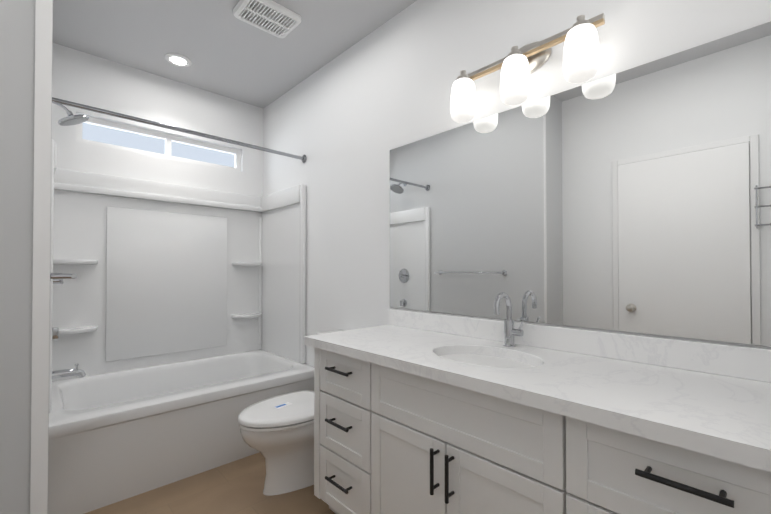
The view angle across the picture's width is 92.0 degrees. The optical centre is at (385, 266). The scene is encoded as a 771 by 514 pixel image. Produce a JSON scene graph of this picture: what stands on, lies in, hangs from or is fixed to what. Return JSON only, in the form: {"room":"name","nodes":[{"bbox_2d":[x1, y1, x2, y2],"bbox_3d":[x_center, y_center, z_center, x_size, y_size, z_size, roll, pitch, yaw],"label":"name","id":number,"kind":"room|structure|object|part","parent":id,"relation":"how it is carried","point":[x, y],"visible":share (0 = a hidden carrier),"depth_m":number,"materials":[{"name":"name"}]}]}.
{"room":"bathroom","nodes":[
{"label":"bathroom","id":0,"kind":"room"},
{"bbox_2d":[0,0,52,513],"bbox_3d":[-1.815,-0.147,1.601,0.506,2.740,2.120,1,-1,-43],"label":"door frame","id":1,"kind":"structure","parent":0,"point":[17,63],"depth_m":0.96,"materials":[{"name":"grey paint"}]},
{"bbox_2d":[30,0,51,513],"bbox_3d":[-0.913,-0.154,0.990,0.033,2.740,0.006,1,-1,-43],"label":"trim","id":2,"kind":"structure","parent":1,"relation":"attached to","point":[41,269],"depth_m":0.99,"materials":[{"name":"white wood"}]},
{"bbox_2d":[50,271,76,280],"bbox_3d":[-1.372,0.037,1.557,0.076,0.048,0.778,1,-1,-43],"label":"shower valve","id":3,"kind":"object","parent":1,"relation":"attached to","point":[62,276],"visible":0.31,"depth_m":1.29,"materials":[{"name":"silver metal"}]},
{"bbox_2d":[52,42,262,196],"bbox_3d":[-1.758,-0.131,3.030,1.540,2.740,0.120,1,-1,-43],"label":"wall","id":4,"kind":"structure","parent":0,"point":[83,78],"depth_m":2.89,"materials":[{"name":"white paint"}]},
{"bbox_2d":[76,114,240,171],"bbox_3d":[-1.776,-0.966,3.040,1.170,0.210,0.055,1,-1,-43],"label":"window","id":5,"kind":"structure","parent":4,"relation":"in","point":[169,139],"depth_m":2.98,"materials":[{"name":"white plastic"}]},
{"bbox_2d":[82,123,233,166],"bbox_3d":[-1.788,-0.966,3.053,1.090,0.130,0.004,1,-1,-43],"label":"window pane","id":6,"kind":"object","parent":5,"relation":"in","point":[91,132],"visible":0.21,"depth_m":2.97,"materials":[{"name":"blue"}]},
{"bbox_2d":[84,452,335,513],"bbox_3d":[-0.667,1.273,1.579,2.166,0.100,3.705,1,-1,-43],"label":"floor","id":7,"kind":"structure","parent":0,"point":[235,487],"depth_m":1.97,"materials":[{"name":"wood"}]},
{"bbox_2d":[48,102,313,513],"bbox_3d":[-1.379,0.119,2.626,1.536,2.230,0.981,1,-1,-43],"label":"bathtub","id":8,"kind":"object","parent":7,"relation":"on","point":[177,346],"visible":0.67,"depth_m":2.71,"materials":[{"name":"white plastic"}]},
{"bbox_2d":[238,329,346,495],"bbox_3d":[-0.464,0.828,2.192,0.789,0.802,0.416,1,-1,-43],"label":"toilet","id":9,"kind":"object","parent":7,"relation":"on","point":[277,432],"visible":0.35,"depth_m":2.01,"materials":[{"name":"white ceramic"}]},
{"bbox_3d":[-0.537,0.814,2.123,0.587,0.054,0.416,1,-1,-43],"label":"seat","id":10,"kind":"part","parent":9,"relation":"part of","materials":[{"name":"white plastic"}]},
{"bbox_3d":[-0.252,0.654,2.394,0.207,0.435,0.396,1,-1,-43],"label":"tank","id":11,"kind":"part","parent":9,"relation":"part of","materials":[{"name":"white ceramic"}]},
{"bbox_2d":[304,344,770,513],"bbox_3d":[0.416,0.801,1.400,0.600,0.840,1.690,1,-1,-43],"label":"bathroom vanity","id":12,"kind":"object","parent":7,"relation":"on","point":[416,412],"depth_m":1.15,"materials":[{"name":"white wood"}]},
{"bbox_2d":[304,324,770,463],"bbox_3d":[0.408,0.361,1.415,0.598,0.040,1.726,1,-1,-43],"label":"countertop","id":13,"kind":"structure","parent":12,"relation":"on","point":[730,414],"depth_m":1.06,"materials":[{"name":"white stone"}]},
{"bbox_2d":[436,348,539,371],"bbox_3d":[0.383,0.454,1.435,0.340,0.170,0.454,1,-1,-43],"label":"sink","id":14,"kind":"object","parent":13,"relation":"in","point":[494,358],"depth_m":1.53,"materials":[{"name":"white ceramic"}]},
{"bbox_2d":[492,292,527,347],"bbox_3d":[0.517,0.226,1.561,0.141,0.234,0.096,1,-1,-43],"label":"faucet","id":15,"kind":"object","parent":13,"relation":"on","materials":[{"name":"silver metal"}]},
{"bbox_2d":[53,0,416,108],"bbox_3d":[-0.667,-1.567,1.611,2.166,0.100,3.705,1,-1,-43],"label":"ceiling","id":16,"kind":"structure","parent":0,"point":[223,48],"depth_m":2.46,"materials":[{"name":"grey paint"}]},
{"bbox_2d":[165,53,191,66],"bbox_3d":[-1.508,-1.498,2.711,0.174,0.011,0.174,1,-1,-43],"label":"recessed light","id":17,"kind":"object","parent":16,"relation":"in","point":[176,59],"visible":1,"depth_m":2.70,"materials":[{"name":"white"}]},
{"bbox_2d":[233,0,300,37],"bbox_3d":[-0.706,-1.493,2.231,0.336,0.030,0.256,1,-1,-43],"label":"fan","id":18,"kind":"object","parent":16,"relation":"attached to","point":[274,18],"visible":1,"depth_m":2.21,"materials":[{"name":"white plastic"}]},
{"bbox_2d":[263,0,770,366],"bbox_3d":[0.076,-0.139,2.298,0.120,2.740,3.705,1,-1,-43],"label":"wall","id":19,"kind":"structure","parent":0,"point":[347,121],"depth_m":2.27,"materials":[{"name":"white paint"}]},
{"bbox_2d":[52,97,306,162],"bbox_3d":[-1.208,-0.868,2.457,1.536,0.066,0.066,1,-1,-43],"label":"rail","id":20,"kind":"object","parent":19,"relation":"attached to","point":[303,158],"visible":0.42,"depth_m":2.31,"materials":[{"name":"silver metal"}]},
{"bbox_2d":[450,13,604,122],"bbox_3d":[0.561,-0.833,1.583,0.163,0.283,0.650,1,-1,-43],"label":"light","id":21,"kind":"object","parent":19,"relation":"attached to","point":[581,59],"visible":1,"depth_m":1.52,"materials":[{"name":"white glass"}]},
{"bbox_3d":[0.367,-0.781,1.757,0.120,0.184,0.120,1,-1,-43],"label":"lamp shade","id":22,"kind":"part","parent":21,"relation":"part of","materials":[{"name":"white glass"}]},
{"bbox_3d":[0.545,-0.783,1.568,0.120,0.184,0.120,1,-1,-43],"label":"lamp shade","id":23,"kind":"part","parent":21,"relation":"part of","materials":[{"name":"white glass"}]},
{"bbox_3d":[0.724,-0.785,1.379,0.120,0.184,0.120,1,-1,-43],"label":"lamp shade","id":24,"kind":"part","parent":21,"relation":"part of","materials":[{"name":"white glass"}]},
{"bbox_2d":[389,309,770,383],"bbox_3d":[0.618,0.295,1.614,0.020,0.094,1.726,1,-1,-43],"label":"backsplash","id":25,"kind":"structure","parent":19,"relation":"attached to","point":[751,363],"depth_m":1.35,"materials":[{"name":"white stone"}]},
{"bbox_2d":[390,21,770,345],"bbox_3d":[0.620,-0.236,1.629,0.006,0.951,1.726,1,-1,-43],"label":"mirror","id":26,"kind":"object","parent":19,"relation":"attached to","point":[637,199],"visible":1,"depth_m":1.38,"materials":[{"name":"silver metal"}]}
]}

